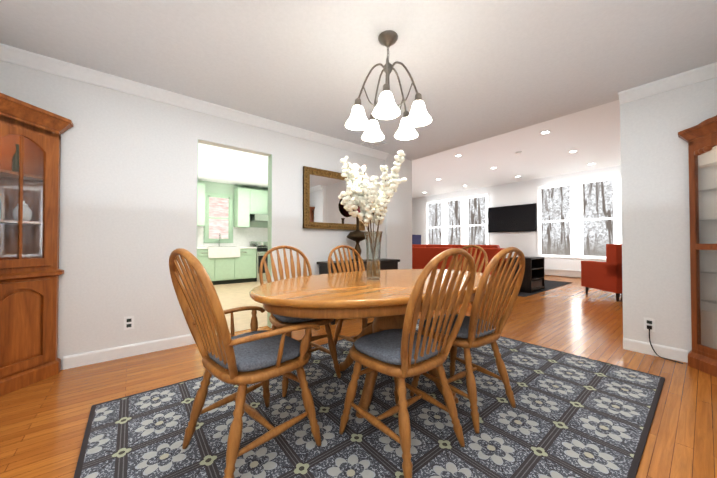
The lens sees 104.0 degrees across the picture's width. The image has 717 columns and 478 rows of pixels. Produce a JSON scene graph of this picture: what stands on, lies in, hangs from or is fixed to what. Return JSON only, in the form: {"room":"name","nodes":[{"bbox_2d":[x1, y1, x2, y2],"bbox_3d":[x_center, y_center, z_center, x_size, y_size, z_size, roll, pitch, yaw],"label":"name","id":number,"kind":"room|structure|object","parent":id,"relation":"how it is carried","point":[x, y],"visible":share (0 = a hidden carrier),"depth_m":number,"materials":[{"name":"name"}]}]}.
{"room":"dining room","nodes":[
{"label":"dining room","id":0,"kind":"room"},
{"bbox_2d":[0,60,411,368],"bbox_3d":[-1.080,-0.232,3.392,5.070,2.600,0.155,1,-1,-39],"label":"wall","id":1,"kind":"structure","parent":0,"point":[128,197],"depth_m":2.59,"materials":[{"name":"paint"}]},
{"bbox_2d":[124,316,133,329],"bbox_3d":[-2.067,0.756,2.522,0.072,0.116,0.008,1,-1,-39],"label":"electrical outlet","id":2,"kind":"object","parent":1,"relation":"attached to","point":[128,322],"visible":1,"depth_m":2.52,"materials":[{"name":"white plastic"}]},
{"bbox_2d":[0,43,388,159],"bbox_3d":[-1.225,-1.358,3.189,4.330,0.095,0.075,1,-1,-39],"label":"crown molding","id":3,"kind":"structure","parent":1,"relation":"attached to","point":[22,57],"depth_m":2.64,"materials":[{"name":"white wood"}]},
{"bbox_2d":[197,148,271,327],"bbox_3d":[-1.387,0.020,3.163,0.790,2.090,0.120,1,-1,-39],"label":"door frame","id":4,"kind":"structure","parent":1,"relation":"attached to","point":[269,216],"depth_m":3.40,"materials":[{"name":"wood"}]},
{"bbox_2d":[303,166,364,229],"bbox_3d":[-0.310,-0.535,3.931,1.020,0.800,0.044,1,-1,-39],"label":"wall mirror","id":5,"kind":"object","parent":1,"relation":"attached to","point":[323,208],"visible":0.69,"depth_m":3.82,"materials":[{"name":"brown metal"}]},
{"bbox_2d":[63,323,687,369],"bbox_3d":[0.259,1.003,2.367,4.250,0.102,3.165,1,-1,-39],"label":"baseboard","id":6,"kind":"structure","parent":1,"relation":"attached to","point":[114,353],"depth_m":2.51,"materials":[{"name":"white wood"}]},
{"bbox_2d":[198,180,267,242],"bbox_3d":[-3.964,-0.179,7.190,4.550,2.600,0.120,1,-1,-39],"label":"wall","id":7,"kind":"structure","parent":0,"point":[215,187],"depth_m":7.51,"materials":[{"name":"green paint"}]},
{"bbox_2d":[197,183,204,226],"bbox_3d":[-4.670,-0.851,6.325,2.088,1.040,0.330,1,-1,-39],"label":"upper cabinet","id":8,"kind":"object","parent":7,"relation":"attached to","point":[201,186],"depth_m":6.80,"materials":[{"name":"wood"}]},
{"bbox_2d":[204,192,232,242],"bbox_3d":[-3.658,-0.547,7.342,0.680,1.290,0.034,1,-1,-39],"label":"kitchen window","id":9,"kind":"structure","parent":7,"relation":"in","point":[218,213],"depth_m":7.34,"materials":[{"name":"green"}]},
{"bbox_2d":[234,187,248,226],"bbox_3d":[-3.140,-0.834,7.548,0.310,1.040,0.346,1,-1,-39],"label":"upper cabinet","id":10,"kind":"object","parent":7,"relation":"attached to","point":[241,195],"depth_m":7.41,"materials":[{"name":"wood"}]},
{"bbox_2d":[249,189,267,222],"bbox_3d":[-2.598,-0.919,7.888,0.960,0.860,0.500,1,-1,-39],"label":"upper cabinet","id":11,"kind":"object","parent":7,"relation":"attached to","point":[258,199],"depth_m":7.63,"materials":[{"name":"wood"}]},
{"bbox_2d":[198,143,267,188],"bbox_3d":[-2.855,-1.551,5.611,5.070,0.100,5.500,1,-1,-39],"label":"ceiling","id":12,"kind":"structure","parent":0,"point":[216,164],"depth_m":5.87,"materials":[{"name":"paint"}]},
{"bbox_2d":[0,275,716,477],"bbox_3d":[0.963,1.152,5.993,11.540,0.104,9.640,1,-1,-39],"label":"floor","id":13,"kind":"structure","parent":0,"point":[43,423],"depth_m":2.05,"materials":[{"name":"brown wood"}]},
{"bbox_2d":[0,93,72,395],"bbox_3d":[-2.405,0.045,1.782,0.728,2.000,0.728,1,-1,-39],"label":"hutch","id":14,"kind":"object","parent":13,"relation":"on","point":[30,154],"visible":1,"depth_m":2.06,"materials":[{"name":"red wood"}]},
{"bbox_2d":[197,251,216,284],"bbox_3d":[-3.817,0.676,6.808,0.450,0.871,0.616,1,-1,-39],"label":"base cabinet","id":15,"kind":"object","parent":13,"relation":"on","point":[210,265],"depth_m":6.66,"materials":[{"name":"wood"}]},
{"bbox_2d":[201,247,240,258],"bbox_3d":[-3.498,0.326,6.997,0.878,0.265,0.570,1,-1,-39],"label":"sink","id":16,"kind":"object","parent":15,"relation":"in","point":[206,252],"depth_m":6.78,"materials":[{"name":"white ceramic"}]},
{"bbox_2d":[217,259,236,284],"bbox_3d":[-3.467,0.680,7.090,0.450,0.871,0.616,1,-1,-39],"label":"base cabinet","id":17,"kind":"object","parent":13,"relation":"on","point":[226,268],"depth_m":6.89,"materials":[{"name":"wood"}]},
{"bbox_2d":[237,247,256,282],"bbox_3d":[-3.076,0.685,7.405,0.554,0.871,0.616,1,-1,-39],"label":"base cabinet","id":18,"kind":"object","parent":13,"relation":"on","point":[238,259],"depth_m":7.20,"materials":[{"name":"wood"}]},
{"bbox_2d":[257,247,267,281],"bbox_3d":[-2.557,0.675,7.815,0.760,0.901,0.630,1,-1,-39],"label":"stove","id":19,"kind":"object","parent":13,"relation":"on","point":[261,251],"depth_m":7.41,"materials":[{"name":"metal"}]},
{"bbox_2d":[317,258,399,324],"bbox_3d":[0.036,0.691,3.979,1.240,0.770,0.358,1,-1,-39],"label":"console table","id":20,"kind":"object","parent":13,"relation":"on","point":[388,264],"visible":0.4,"depth_m":3.82,"materials":[{"name":"black wood"}]},
{"bbox_2d":[347,200,368,260],"bbox_3d":[-0.002,-0.167,3.961,0.326,0.945,0.310,1,-1,-39],"label":"plate stand","id":21,"kind":"object","parent":20,"relation":"on","point":[357,236],"visible":0.38,"depth_m":3.90,"materials":[{"name":"brown metal"}]},
{"bbox_2d":[74,317,664,477],"bbox_3d":[0.320,1.041,1.917,3.300,0.012,2.200,1,-1,-39],"label":"dining rug","id":22,"kind":"object","parent":13,"relation":"on","point":[569,415],"visible":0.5,"depth_m":1.53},
{"bbox_2d":[169,248,320,477],"bbox_3d":[-0.562,0.534,1.360,0.587,0.985,0.574,-1,-1,42],"label":"chair","id":23,"kind":"object","parent":22,"relation":"on","point":[253,356],"visible":1,"depth_m":1.26,"materials":[{"name":"brown wood"}]},
{"bbox_2d":[259,246,340,396],"bbox_3d":[-0.480,0.546,2.187,0.458,0.985,0.574,1,-1,-37],"label":"chair","id":24,"kind":"object","parent":22,"relation":"on","point":[277,321],"visible":0.48,"depth_m":2.19,"materials":[{"name":"brown wood"}]},
{"bbox_2d":[328,245,372,367],"bbox_3d":[0.024,0.552,2.619,0.458,0.985,0.574,1,-1,-42],"label":"chair","id":25,"kind":"object","parent":22,"relation":"on","point":[340,321],"visible":0.21,"depth_m":2.72,"materials":[{"name":"brown wood"}]},
{"bbox_2d":[249,269,494,418],"bbox_3d":[0.236,0.662,2.009,1.960,0.750,1.200,1,-1,-39],"label":"dining table","id":26,"kind":"object","parent":22,"relation":"on","point":[383,300],"visible":0.48,"depth_m":1.52,"materials":[{"name":"brown wood"}]},
{"bbox_2d":[338,150,406,279],"bbox_3d":[0.099,-0.156,1.980,0.413,0.885,0.575,1,-1,-39],"label":"vase","id":27,"kind":"object","parent":26,"relation":"on","point":[364,197],"visible":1,"depth_m":1.96,"materials":[{"name":"clear glass"}]},
{"bbox_2d":[339,248,475,477],"bbox_3d":[0.249,0.535,1.406,0.458,0.985,0.574,1,-1,-39],"label":"chair","id":28,"kind":"object","parent":22,"relation":"on","point":[400,355],"visible":1,"depth_m":1.30,"materials":[{"name":"brown wood"}]},
{"bbox_2d":[425,245,487,319],"bbox_3d":[1.050,0.557,3.002,0.574,0.985,0.458,0,-1,-31],"label":"chair","id":29,"kind":"object","parent":22,"relation":"on","point":[485,258],"visible":0.21,"depth_m":3.03,"materials":[{"name":"brown wood"}]},
{"bbox_2d":[410,247,524,432],"bbox_3d":[0.686,0.539,1.751,0.458,0.985,0.574,1,-1,-36],"label":"chair","id":30,"kind":"object","parent":22,"relation":"on","point":[474,331],"visible":0.88,"depth_m":1.62,"materials":[{"name":"brown wood"}]},
{"bbox_2d":[412,235,420,243],"bbox_3d":[1.877,0.507,9.759,0.460,1.300,0.400,1,-1,-39],"label":"picture","id":31,"kind":"object","parent":13,"relation":"on","point":[416,239],"visible":0.06,"depth_m":9.60},
{"bbox_2d":[494,280,571,296],"bbox_3d":[3.047,1.125,7.790,3.000,0.008,4.020,1,-1,-39],"label":"living room rug","id":32,"kind":"object","parent":13,"relation":"on","point":[549,284],"visible":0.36,"depth_m":6.36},
{"bbox_2d":[412,244,508,290],"bbox_3d":[2.351,0.630,7.345,0.990,0.970,3.150,1,-1,-39],"label":"sofa","id":33,"kind":"object","parent":32,"relation":"on","point":[423,255],"visible":0.21,"depth_m":6.97,"materials":[{"name":"red fabric"}]},
{"bbox_2d":[509,257,544,292],"bbox_3d":[3.646,0.747,6.056,0.750,0.700,0.420,1,-1,-39],"label":"table","id":34,"kind":"object","parent":32,"relation":"on","point":[533,278],"visible":0.62,"depth_m":5.89,"materials":[{"name":"black wood"}]},
{"bbox_2d":[581,244,621,301],"bbox_3d":[4.877,0.594,5.236,0.800,1.001,0.860,0,-1,3],"label":"armchair","id":35,"kind":"object","parent":13,"relation":"on","point":[605,276],"visible":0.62,"depth_m":5.02,"materials":[{"name":"red fabric"}]},
{"bbox_2d":[678,115,716,376],"bbox_3d":[2.728,0.038,1.893,0.754,2.017,0.754,1,-1,-39],"label":"china cabinet","id":36,"kind":"object","parent":13,"relation":"on","point":[700,139],"visible":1,"depth_m":2.29,"materials":[{"name":"brown wood"}]},
{"bbox_2d":[0,0,716,160],"bbox_3d":[0.171,-1.474,1.858,5.070,0.100,4.140,1,-1,-39],"label":"ceiling","id":37,"kind":"structure","parent":0,"point":[479,70],"depth_m":2.12,"materials":[{"name":"paint"}]},
{"bbox_2d":[360,141,386,147],"bbox_3d":[0.219,-1.384,4.067,0.280,0.017,0.280,1,-1,-39],"label":"ceiling vent","id":38,"kind":"object","parent":37,"relation":"in","point":[376,144],"visible":0.88,"depth_m":4.06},
{"bbox_2d":[345,30,431,141],"bbox_3d":[0.215,-1.103,1.987,0.576,0.638,0.583,1,-1,-39],"label":"chandelier","id":39,"kind":"object","parent":37,"relation":"hanging from","point":[386,108],"visible":1,"depth_m":1.93,"materials":[{"name":"white glass"}]},
{"bbox_2d":[412,165,620,277],"bbox_3d":[5.407,-0.395,9.600,0.120,3.100,9.640,1,-1,-39],"label":"wall","id":40,"kind":"structure","parent":0,"point":[516,193],"depth_m":9.50,"materials":[{"name":"paint"}]},
{"bbox_2d":[426,193,488,244],"bbox_3d":[3.877,-0.521,11.354,0.059,2.299,2.870,1,-1,-39],"label":"living room window","id":41,"kind":"structure","parent":40,"relation":"in","point":[463,220],"depth_m":11.23,"materials":[{"name":"white glass"}]},
{"bbox_2d":[488,203,536,232],"bbox_3d":[5.246,-0.695,9.647,0.052,0.900,1.570,1,-1,-39],"label":"television","id":42,"kind":"object","parent":40,"relation":"attached to","point":[518,218],"depth_m":9.55,"materials":[{"name":"black plastic"}]},
{"bbox_2d":[544,268,580,276],"bbox_3d":[5.331,1.039,9.518,0.073,0.190,8.800,1,-1,-39],"label":"baseboard heater","id":43,"kind":"object","parent":40,"relation":"attached to","point":[568,273],"depth_m":8.45,"materials":[{"name":"white metal"}]},
{"bbox_2d":[537,174,621,259],"bbox_3d":[6.705,-0.570,7.848,0.059,2.299,3.060,1,-1,-39],"label":"living room window","id":44,"kind":"structure","parent":40,"relation":"in","point":[579,219],"depth_m":8.16,"materials":[{"name":"white glass"}]},
{"bbox_2d":[412,100,620,197],"bbox_3d":[2.936,-2.023,7.629,6.470,0.100,9.640,1,-1,-39],"label":"ceiling","id":45,"kind":"structure","parent":0,"point":[591,135],"depth_m":6.66,"materials":[{"name":"paint"}]},
{"bbox_2d":[620,77,716,352],"bbox_3d":[3.001,-0.183,2.273,0.120,2.470,1.260,1,-1,-39],"label":"wall","id":46,"kind":"structure","parent":0,"point":[656,273],"depth_m":2.53,"materials":[{"name":"paint"}]},
{"bbox_2d":[644,318,682,363],"bbox_3d":[2.689,0.890,2.478,0.089,0.326,0.237,1,-1,-39],"label":"cord","id":47,"kind":"object","parent":46,"relation":"attached to","point":[649,324],"visible":0.98,"depth_m":2.55,"materials":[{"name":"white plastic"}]},
{"bbox_2d":[618,62,716,103],"bbox_3d":[2.859,-1.370,2.309,0.075,0.095,1.050,1,-1,-39],"label":"crown molding","id":48,"kind":"structure","parent":46,"relation":"attached to","point":[709,71],"depth_m":2.46,"materials":[{"name":"white wood"}]}
]}

